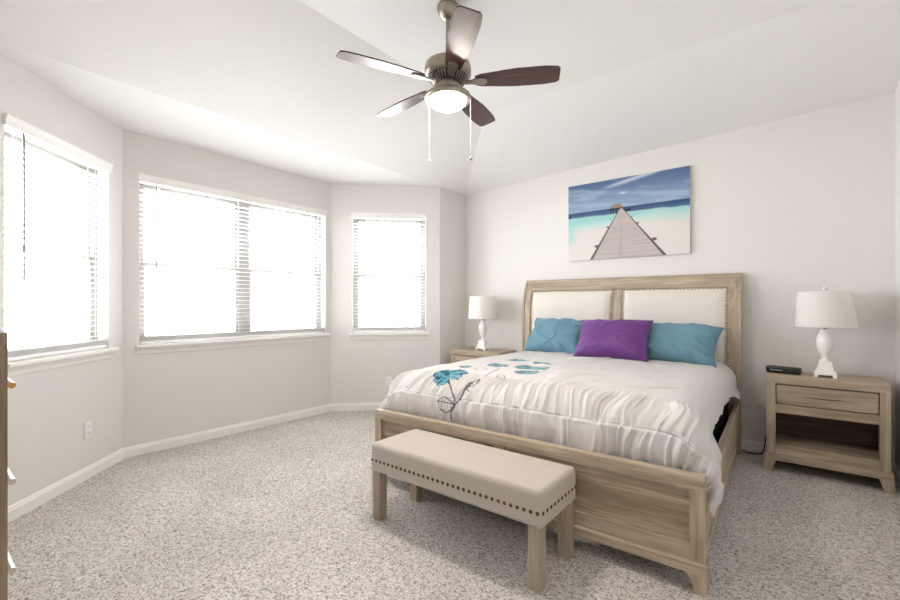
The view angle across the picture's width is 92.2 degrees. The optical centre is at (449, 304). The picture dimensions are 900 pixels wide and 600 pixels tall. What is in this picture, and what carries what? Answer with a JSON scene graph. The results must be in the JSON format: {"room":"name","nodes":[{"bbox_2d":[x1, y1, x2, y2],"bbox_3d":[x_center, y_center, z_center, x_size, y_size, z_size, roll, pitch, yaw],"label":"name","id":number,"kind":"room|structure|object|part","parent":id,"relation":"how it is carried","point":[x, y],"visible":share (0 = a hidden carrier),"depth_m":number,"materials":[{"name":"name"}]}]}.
{"room":"bedroom","nodes":[
{"label":"bedroom","id":0,"kind":"room"},
{"bbox_2d":[0,53,121,505],"bbox_3d":[-2.698,-0.338,2.933,0.160,3.300,1.347,0,0,-6],"label":"wall","id":1,"kind":"structure","parent":0,"point":[48,410],"depth_m":2.96,"materials":[{"name":"white paint"}]},
{"bbox_2d":[4,129,118,376],"bbox_3d":[-2.665,-0.332,2.937,0.205,1.503,0.965,0,0,-6],"label":"window","id":2,"kind":"structure","parent":1,"relation":"in","point":[30,365],"depth_m":3.10,"materials":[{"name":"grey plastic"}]},
{"bbox_3d":[-2.749,-0.692,2.928,0.025,0.712,0.825,0,0,-6],"label":"sash","id":3,"kind":"part","parent":2,"relation":"part of","materials":[{"name":"grey plastic"}]},
{"bbox_3d":[-2.723,-0.039,2.931,0.025,0.682,0.825,0,0,-6],"label":"sash","id":4,"kind":"part","parent":2,"relation":"part of","materials":[{"name":"white glass"}]},
{"bbox_2d":[3,113,112,360],"bbox_3d":[-2.637,-0.386,2.940,0.089,1.433,0.919,0,0,-6],"label":"window blind","id":5,"kind":"object","parent":2,"relation":"attached to","point":[11,123],"visible":0.98,"depth_m":2.87,"materials":[{"name":"white paint"}]},
{"bbox_3d":[-2.619,-0.368,2.623,0.055,1.350,0.002,0,0,-6],"label":"ladder cord","id":6,"kind":"part","parent":5,"relation":"part of","materials":[{"name":"white fabric"}]},
{"bbox_3d":[-2.654,0.320,2.938,0.050,0.023,0.879,0,0,-6],"label":"rail","id":7,"kind":"part","parent":5,"relation":"part of","materials":[{"name":"white plastic"}]},
{"bbox_3d":[-2.688,-0.368,3.249,0.055,1.350,0.002,0,0,-6],"label":"ladder cord","id":8,"kind":"part","parent":5,"relation":"part of","materials":[{"name":"white fabric"}]},
{"bbox_2d":[8,448,123,522],"bbox_3d":[-2.607,1.218,2.910,0.016,0.088,1.283,0,0,-6],"label":"baseboard","id":9,"kind":"structure","parent":1,"relation":"attached to","point":[40,497],"depth_m":2.90,"materials":[{"name":"white paint"}]},
{"bbox_2d":[84,420,91,439],"bbox_3d":[-2.636,0.911,3.156,0.010,0.120,0.072,0,0,-6],"label":"wall outlet","id":10,"kind":"object","parent":1,"relation":"attached to","point":[87,425],"visible":1,"depth_m":3.15,"materials":[{"name":"white plastic"}]},
{"bbox_2d":[122,129,330,447],"bbox_3d":[-2.110,-0.338,4.397,0.160,3.300,2.160,0,0,39],"label":"wall","id":11,"kind":"structure","parent":0,"point":[171,394],"depth_m":4.06,"materials":[{"name":"white paint"}]},
{"bbox_2d":[123,404,331,458],"bbox_3d":[-2.042,1.218,4.342,0.016,0.088,2.032,0,0,39],"label":"baseboard","id":12,"kind":"structure","parent":11,"relation":"attached to","point":[136,450],"depth_m":4.13,"materials":[{"name":"white paint"}]},
{"bbox_2d":[135,183,329,354],"bbox_3d":[-2.073,-0.332,4.391,0.205,1.503,1.907,0,0,39],"label":"window","id":13,"kind":"structure","parent":11,"relation":"in","point":[150,348],"depth_m":4.38,"materials":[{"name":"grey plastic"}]},
{"bbox_3d":[-2.431,-0.692,4.080,0.025,0.712,0.834,0,0,39],"label":"sash","id":14,"kind":"part","parent":13,"relation":"part of","materials":[{"name":"white glass"}]},
{"bbox_3d":[-2.410,-0.039,4.063,0.025,0.682,0.834,0,0,39],"label":"sash","id":15,"kind":"part","parent":13,"relation":"part of","materials":[{"name":"white glass"}]},
{"bbox_2d":[138,173,326,343],"bbox_3d":[-2.051,-0.386,4.373,0.089,1.433,1.861,0,0,39],"label":"window blind","id":16,"kind":"object","parent":13,"relation":"attached to","point":[156,181],"visible":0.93,"depth_m":4.19,"materials":[{"name":"white paint"}]},
{"bbox_3d":[-2.545,-0.368,3.784,0.055,1.350,0.002,0,0,39],"label":"ladder cord","id":17,"kind":"part","parent":16,"relation":"part of","materials":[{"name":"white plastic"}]},
{"bbox_3d":[-2.064,0.320,4.384,0.050,0.023,1.821,0,0,39],"label":"rail","id":18,"kind":"part","parent":16,"relation":"part of","materials":[{"name":"white plastic"}]},
{"bbox_3d":[-1.863,-0.368,4.635,0.055,1.350,0.002,0,0,39],"label":"ladder cord","id":19,"kind":"part","parent":16,"relation":"part of","materials":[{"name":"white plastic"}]},
{"bbox_3d":[-1.847,-0.692,4.808,0.025,0.712,0.834,0,0,39],"label":"sash","id":20,"kind":"part","parent":13,"relation":"part of","materials":[{"name":"white glass"}]},
{"bbox_3d":[-1.827,-0.039,4.792,0.025,0.682,0.834,0,0,39],"label":"sash","id":21,"kind":"part","parent":13,"relation":"part of","materials":[{"name":"grey plastic"}]},
{"bbox_2d":[331,184,439,403],"bbox_3d":[-0.806,-0.338,5.294,1.355,3.300,0.160,0,0,-7],"label":"wall","id":22,"kind":"structure","parent":0,"point":[360,369],"depth_m":5.20,"materials":[{"name":"white paint"}]},
{"bbox_2d":[331,402,380,410],"bbox_3d":[-0.764,1.218,5.211,1.291,0.088,0.016,0,0,-7],"label":"baseboard","id":23,"kind":"structure","parent":22,"relation":"attached to","point":[340,406],"depth_m":5.16,"materials":[{"name":"white paint"}]},
{"bbox_2d":[349,218,428,339],"bbox_3d":[-0.736,-0.332,5.270,0.946,1.503,0.205,0,0,-7],"label":"window","id":24,"kind":"structure","parent":22,"relation":"in","point":[355,335],"depth_m":5.27,"materials":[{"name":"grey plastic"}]},
{"bbox_2d":[351,212,426,331],"bbox_3d":[-0.733,-0.386,5.241,0.900,1.433,0.089,0,0,-7],"label":"window blind","id":25,"kind":"object","parent":24,"relation":"attached to","point":[356,215],"visible":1,"depth_m":5.24,"materials":[{"name":"white paint"}]},
{"bbox_3d":[-0.735,0.320,5.258,0.860,0.023,0.050,0,0,-7],"label":"rail","id":26,"kind":"part","parent":25,"relation":"part of","materials":[{"name":"white plastic"}]},
{"bbox_3d":[-0.746,-0.692,5.353,0.806,0.712,0.025,0,0,-7],"label":"sash","id":27,"kind":"part","parent":24,"relation":"part of","materials":[{"name":"white glass"}]},
{"bbox_3d":[-0.743,-0.039,5.327,0.806,0.682,0.025,0,0,-7],"label":"sash","id":28,"kind":"part","parent":24,"relation":"part of","materials":[{"name":"white glass"}]},
{"bbox_2d":[386,377,391,386],"bbox_3d":[-0.740,0.927,5.216,0.072,0.120,0.010,0,0,-7],"label":"wall outlet","id":29,"kind":"object","parent":22,"relation":"attached to","point":[388,379],"visible":0.93,"depth_m":5.21,"materials":[{"name":"white plastic"}]},
{"bbox_2d":[0,0,899,194],"bbox_3d":[-0.204,-1.706,2.744,5.123,0.533,5.108,0,0,39],"label":"ceiling","id":30,"kind":"structure","parent":0,"point":[260,82],"depth_m":3.00,"materials":[{"name":"white paint"}]},
{"bbox_2d":[336,0,560,161],"bbox_3d":[-0.027,-1.272,2.533,1.200,0.899,1.219,0,0,39],"label":"ceiling fan","id":31,"kind":"object","parent":30,"relation":"hanging from","point":[448,71],"visible":1,"depth_m":2.42,"materials":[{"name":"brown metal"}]},
{"bbox_3d":[-0.361,-1.282,2.321,0.475,0.035,0.134,0,0,-27],"label":"blade","id":32,"kind":"part","parent":31,"relation":"part of","materials":[{"name":"brown wood"}]},
{"bbox_3d":[-0.291,-1.282,2.777,0.475,0.035,0.134,0,0,45],"label":"blade","id":33,"kind":"part","parent":31,"relation":"part of","materials":[{"name":"brown wood"}]},
{"bbox_3d":[-0.013,-1.155,2.501,0.208,0.051,0.208,0,0,39],"label":"lamp shade","id":34,"kind":"part","parent":31,"relation":"part of","materials":[{"name":"white glass"}]},
{"bbox_3d":[0.050,-1.282,2.113,0.134,0.035,0.475,0,0,-9],"label":"blade","id":35,"kind":"part","parent":31,"relation":"part of","materials":[{"name":"brown wood"}]},
{"bbox_3d":[0.118,-1.023,2.501,0.002,0.340,0.002,0,0,9],"label":"pull chain","id":36,"kind":"part","parent":31,"relation":"part of","materials":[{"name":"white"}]},
{"bbox_3d":[0.164,-1.282,2.851,0.134,0.035,0.475,0,0,27],"label":"blade","id":37,"kind":"part","parent":31,"relation":"part of","materials":[{"name":"brown wood"}]},
{"bbox_3d":[0.375,-1.282,2.441,0.475,0.035,0.134,0,0,9],"label":"blade","id":38,"kind":"part","parent":31,"relation":"part of","materials":[{"name":"brown wood"}]},
{"bbox_2d":[440,187,464,363],"bbox_3d":[0.005,-0.338,5.583,0.160,3.300,0.614,0,0,39],"label":"wall","id":39,"kind":"structure","parent":0,"point":[452,204],"depth_m":5.49,"materials":[{"name":"white paint"}]},
{"bbox_2d":[8,410,899,599],"bbox_3d":[-0.199,1.292,2.817,5.367,0.060,5.388,0,0,39],"label":"floor","id":40,"kind":"structure","parent":0,"point":[281,511],"depth_m":2.36,"materials":[{"name":"carpet"}]},
{"bbox_2d":[0,331,15,599],"bbox_3d":[-1.575,0.664,1.173,0.934,1.195,0.501,0,0,39],"label":"dresser","id":41,"kind":"object","parent":40,"relation":"on","point":[7,566],"visible":1,"depth_m":1.05,"materials":[{"name":"brown wood"}]},
{"bbox_3d":[-1.229,0.679,0.880,0.025,1.166,0.462,0,0,39],"label":"panel","id":42,"kind":"part","parent":41,"relation":"part of","materials":[{"name":"brown wood"}]},
{"bbox_3d":[-1.439,0.717,1.362,0.650,0.017,0.036,0,0,39],"label":"bar pull","id":43,"kind":"part","parent":41,"relation":"part of","materials":[{"name":"silver metal"}]},
{"bbox_3d":[-1.439,0.477,1.362,0.650,0.017,0.036,0,0,39],"label":"bar pull","id":44,"kind":"part","parent":41,"relation":"part of","materials":[{"name":"silver metal"}]},
{"bbox_3d":[-1.439,0.217,1.362,0.650,0.017,0.036,0,0,39],"label":"bar pull","id":45,"kind":"part","parent":41,"relation":"part of","materials":[{"name":"gold metal"}]},
{"bbox_2d":[370,429,576,593],"bbox_3d":[0.084,1.038,2.371,1.114,0.449,0.402,0,0,38],"label":"bench","id":46,"kind":"object","parent":40,"relation":"on","point":[532,491],"visible":1,"depth_m":2.16,"materials":[{"name":"beige fabric"}]},
{"bbox_3d":[-0.416,1.115,2.565,0.060,0.294,0.060,0,0,38],"label":"leg","id":47,"kind":"part","parent":46,"relation":"part of","materials":[{"name":"beige wood"}]},
{"bbox_3d":[-0.220,1.115,2.813,0.060,0.294,0.060,0,0,38],"label":"leg","id":48,"kind":"part","parent":46,"relation":"part of","materials":[{"name":"beige wood"}]},
{"bbox_2d":[372,429,574,526],"bbox_3d":[0.084,0.891,2.371,1.104,0.156,0.392,0,0,38],"label":"cushion","id":49,"kind":"object","parent":46,"relation":"on","point":[532,491],"depth_m":2.18,"materials":[{"name":"beige fabric"}]},
{"bbox_3d":[0.387,1.115,1.929,0.060,0.294,0.060,0,0,38],"label":"leg","id":50,"kind":"part","parent":46,"relation":"part of","materials":[{"name":"beige wood"}]},
{"bbox_3d":[0.583,1.115,2.177,0.060,0.294,0.060,0,0,38],"label":"leg","id":51,"kind":"part","parent":46,"relation":"part of","materials":[{"name":"beige wood"}]},
{"bbox_2d":[450,347,515,362],"bbox_3d":[0.395,0.900,5.204,0.711,0.724,0.433,0,0,39],"label":"nightstand","id":52,"kind":"object","parent":40,"relation":"on","point":[466,353],"visible":0.18,"depth_m":5.10,"materials":[{"name":"grey wood"}]},
{"bbox_3d":[0.363,0.674,5.164,0.552,0.136,0.296,0,0,39],"label":"drawer","id":53,"kind":"part","parent":52,"relation":"part of","materials":[{"name":"grey wood"}]},
{"bbox_2d":[468,294,497,350],"bbox_3d":[0.398,0.202,5.178,0.360,0.672,0.360,0,0,39],"label":"table lamp","id":54,"kind":"object","parent":52,"relation":"on","point":[482,307],"visible":1,"depth_m":5.06,"materials":[{"name":"white paint"}]},
{"bbox_3d":[0.398,0.034,5.178,0.360,0.264,0.360,0,0,39],"label":"lamp shade","id":55,"kind":"part","parent":54,"relation":"part of","materials":[{"name":"white fabric"}]},
{"bbox_2d":[375,273,741,597],"bbox_3d":[1.010,0.492,3.458,2.078,1.541,2.432,0,0,37],"label":"bed","id":56,"kind":"object","parent":40,"relation":"on","point":[654,512],"visible":0.51,"depth_m":2.49,"materials":[{"name":"grey wood"}]},
{"bbox_3d":[-0.107,0.936,2.815,0.945,0.245,0.013,0,0,37],"label":"moulding","id":57,"kind":"part","parent":56,"relation":"part of","materials":[{"name":"grey wood"}]},
{"bbox_3d":[-0.099,0.937,2.829,0.950,0.270,0.022,0,0,37],"label":"recessed panel","id":58,"kind":"part","parent":56,"relation":"part of","materials":[{"name":"grey wood"}]},
{"bbox_3d":[0.890,0.506,4.940,0.088,1.512,0.208,0,0,37],"label":"post","id":59,"kind":"part","parent":56,"relation":"part of","materials":[{"name":"grey wood"}]},
{"bbox_3d":[0.299,0.940,2.518,2.060,0.375,0.055,0,0,37],"label":"footboard","id":60,"kind":"part","parent":56,"relation":"part of","materials":[{"name":"grey wood"}]},
{"bbox_3d":[1.264,0.300,4.612,0.890,0.924,0.111,0,0,37],"label":"upholstered panel","id":61,"kind":"part","parent":56,"relation":"part of","materials":[{"name":"white fabric"}]},
{"bbox_3d":[0.706,0.937,2.220,0.950,0.270,0.022,0,0,37],"label":"recessed panel","id":62,"kind":"part","parent":56,"relation":"part of","materials":[{"name":"grey wood"}]},
{"bbox_3d":[0.699,0.936,2.206,0.945,0.245,0.013,0,0,37],"label":"moulding","id":63,"kind":"part","parent":56,"relation":"part of","materials":[{"name":"grey wood"}]},
{"bbox_3d":[1.654,0.281,4.310,1.860,0.816,0.065,0,0,37],"label":"nail trim","id":64,"kind":"part","parent":56,"relation":"part of","materials":[{"name":"grey metal"}]},
{"bbox_3d":[1.711,-0.221,4.385,2.068,0.116,0.107,0,0,37],"label":"headboard","id":65,"kind":"part","parent":56,"relation":"part of","materials":[{"name":"grey wood"}]},
{"bbox_3d":[2.050,0.300,4.017,0.890,0.924,0.111,0,0,37],"label":"upholstered panel","id":66,"kind":"part","parent":56,"relation":"part of","materials":[{"name":"white fabric"}]},
{"bbox_2d":[713,403,727,443],"bbox_3d":[0.979,0.867,3.418,1.900,0.270,2.040,0,0,37],"label":"box spring","id":67,"kind":"object","parent":56,"relation":"on","point":[720,425],"visible":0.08,"depth_m":3.20,"materials":[{"name":"black fabric"}]},
{"bbox_3d":[1.018,0.645,3.469,1.720,0.165,1.900,0,0,37],"label":"mattress","id":68,"kind":"object","parent":67,"relation":"on","visible":0},
{"bbox_2d":[379,351,740,517],"bbox_3d":[0.959,0.707,3.389,2.179,0.505,2.148,0,0,37],"label":"comforter","id":69,"kind":"object","parent":68,"relation":"on","point":[659,412],"visible":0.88,"depth_m":2.55,"materials":[{"name":"fabric"}]},
{"bbox_2d":[523,318,580,353],"bbox_3d":[1.098,0.327,4.430,0.344,0.383,0.659,0,0,-45],"label":"pillow","id":70,"kind":"object","parent":69,"relation":"on","point":[549,334],"visible":0.76,"depth_m":4.33,"materials":[{"name":"blue fabric"}]},
{"bbox_2d":[573,319,653,361],"bbox_3d":[1.461,0.311,3.900,0.652,0.360,0.327,0,0,35],"label":"pillow","id":71,"kind":"object","parent":69,"relation":"on","point":[618,339],"visible":0.96,"depth_m":3.78,"materials":[{"name":"purple fabric"}]},
{"bbox_2d":[647,323,724,367],"bbox_3d":[1.946,0.335,3.728,0.680,0.363,0.340,0,0,43],"label":"pillow","id":72,"kind":"object","parent":69,"relation":"on","point":[694,343],"visible":0.84,"depth_m":3.59,"materials":[{"name":"blue fabric"}]},
{"bbox_3d":[1.778,0.985,2.801,0.034,0.295,2.190,0,0,37],"label":"rail","id":73,"kind":"part","parent":56,"relation":"part of","materials":[{"name":"grey wood"}]},
{"bbox_3d":[2.468,0.506,3.747,0.088,1.512,0.208,0,0,37],"label":"post","id":74,"kind":"part","parent":56,"relation":"part of","materials":[{"name":"grey wood"}]},
{"bbox_2d":[742,437,765,454],"bbox_3d":[2.591,1.111,3.671,0.194,0.299,0.063,0,0,24],"label":"power cord","id":75,"kind":"object","parent":40,"relation":"on","point":[765,437],"visible":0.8,"depth_m":3.65,"materials":[{"name":"black plastic"}]},
{"bbox_2d":[763,371,895,494],"bbox_3d":[2.814,0.900,3.266,0.711,0.724,0.433,0,0,39],"label":"nightstand","id":76,"kind":"object","parent":40,"relation":"on","point":[843,423],"visible":1,"depth_m":3.17,"materials":[{"name":"grey wood"}]},
{"bbox_2d":[766,365,801,374],"bbox_3d":[2.617,0.509,3.399,0.074,0.056,0.220,0,0,-39],"label":"alarm clock","id":77,"kind":"object","parent":76,"relation":"on","point":[769,368],"visible":1,"depth_m":3.37,"materials":[{"name":"black plastic"}]},
{"bbox_2d":[795,287,858,378],"bbox_3d":[2.813,0.202,3.243,0.360,0.672,0.360,0,0,39],"label":"table lamp","id":78,"kind":"object","parent":76,"relation":"on","point":[824,309],"visible":1,"depth_m":3.15,"materials":[{"name":"white ceramic"}]},
{"bbox_3d":[2.813,0.034,3.243,0.360,0.264,0.360,0,0,39],"label":"lamp shade","id":79,"kind":"part","parent":78,"relation":"part of","materials":[{"name":"white fabric"}]},
{"bbox_3d":[2.945,0.852,3.429,0.636,0.520,0.010,0,0,39],"label":"panel","id":80,"kind":"part","parent":76,"relation":"part of","materials":[{"name":"brown wood"}]},
{"bbox_2d":[776,432,878,458],"bbox_3d":[2.828,1.069,3.283,0.636,0.015,0.370,0,0,39],"label":"shelf","id":81,"kind":"object","parent":76,"relation":"attached to","point":[795,439],"depth_m":3.29,"materials":[{"name":"brown wood"}]},
{"bbox_3d":[2.782,0.674,3.226,0.552,0.136,0.296,0,0,39],"label":"drawer","id":82,"kind":"part","parent":76,"relation":"part of","materials":[{"name":"grey wood"}]},
{"bbox_3d":[2.687,0.666,3.106,0.300,0.020,0.014,0,0,39],"label":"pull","id":83,"kind":"part","parent":76,"relation":"part of","materials":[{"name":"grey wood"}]},
{"bbox_3d":[2.703,1.095,3.127,0.576,0.075,0.049,0,0,39],"label":"rail","id":84,"kind":"part","parent":76,"relation":"part of","materials":[{"name":"grey wood"}]},
{"bbox_3d":[3.085,0.863,3.080,0.022,0.538,0.385,0,0,39],"label":"panel","id":85,"kind":"part","parent":76,"relation":"part of","materials":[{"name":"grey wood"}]},
{"bbox_2d":[465,92,894,462],"bbox_3d":[1.798,-0.338,4.515,4.173,3.300,0.160,0,0,39],"label":"wall","id":86,"kind":"structure","parent":0,"point":[805,202],"depth_m":3.70,"materials":[{"name":"white paint"}]},
{"bbox_2d":[568,166,690,261],"bbox_3d":[1.776,-0.886,4.407,1.186,0.816,0.032,0,0,39],"label":"print","id":87,"kind":"object","parent":86,"relation":"attached to","point":[647,214],"visible":1,"depth_m":4.34,"materials":[{"name":"multicoloured"}]},
{"bbox_2d":[741,439,894,467],"bbox_3d":[1.743,1.218,4.447,3.973,0.088,0.016,0,0,39],"label":"baseboard","id":88,"kind":"structure","parent":86,"relation":"attached to","point":[751,445],"depth_m":3.74,"materials":[{"name":"white paint"}]},
{"bbox_2d":[895,79,899,469],"bbox_3d":[1.802,-0.338,1.214,0.160,3.300,5.188,0,0,39],"label":"wall","id":89,"kind":"structure","parent":0,"point":[897,91],"depth_m":3.13,"materials":[{"name":"white paint"}]},
{"bbox_2d":[892,464,899,487],"bbox_3d":[1.728,1.218,1.263,0.016,0.088,4.972,0,0,39],"label":"baseboard","id":90,"kind":"structure","parent":89,"relation":"attached to","point":[896,471],"depth_m":3.08,"materials":[{"name":"white paint"}]}
]}

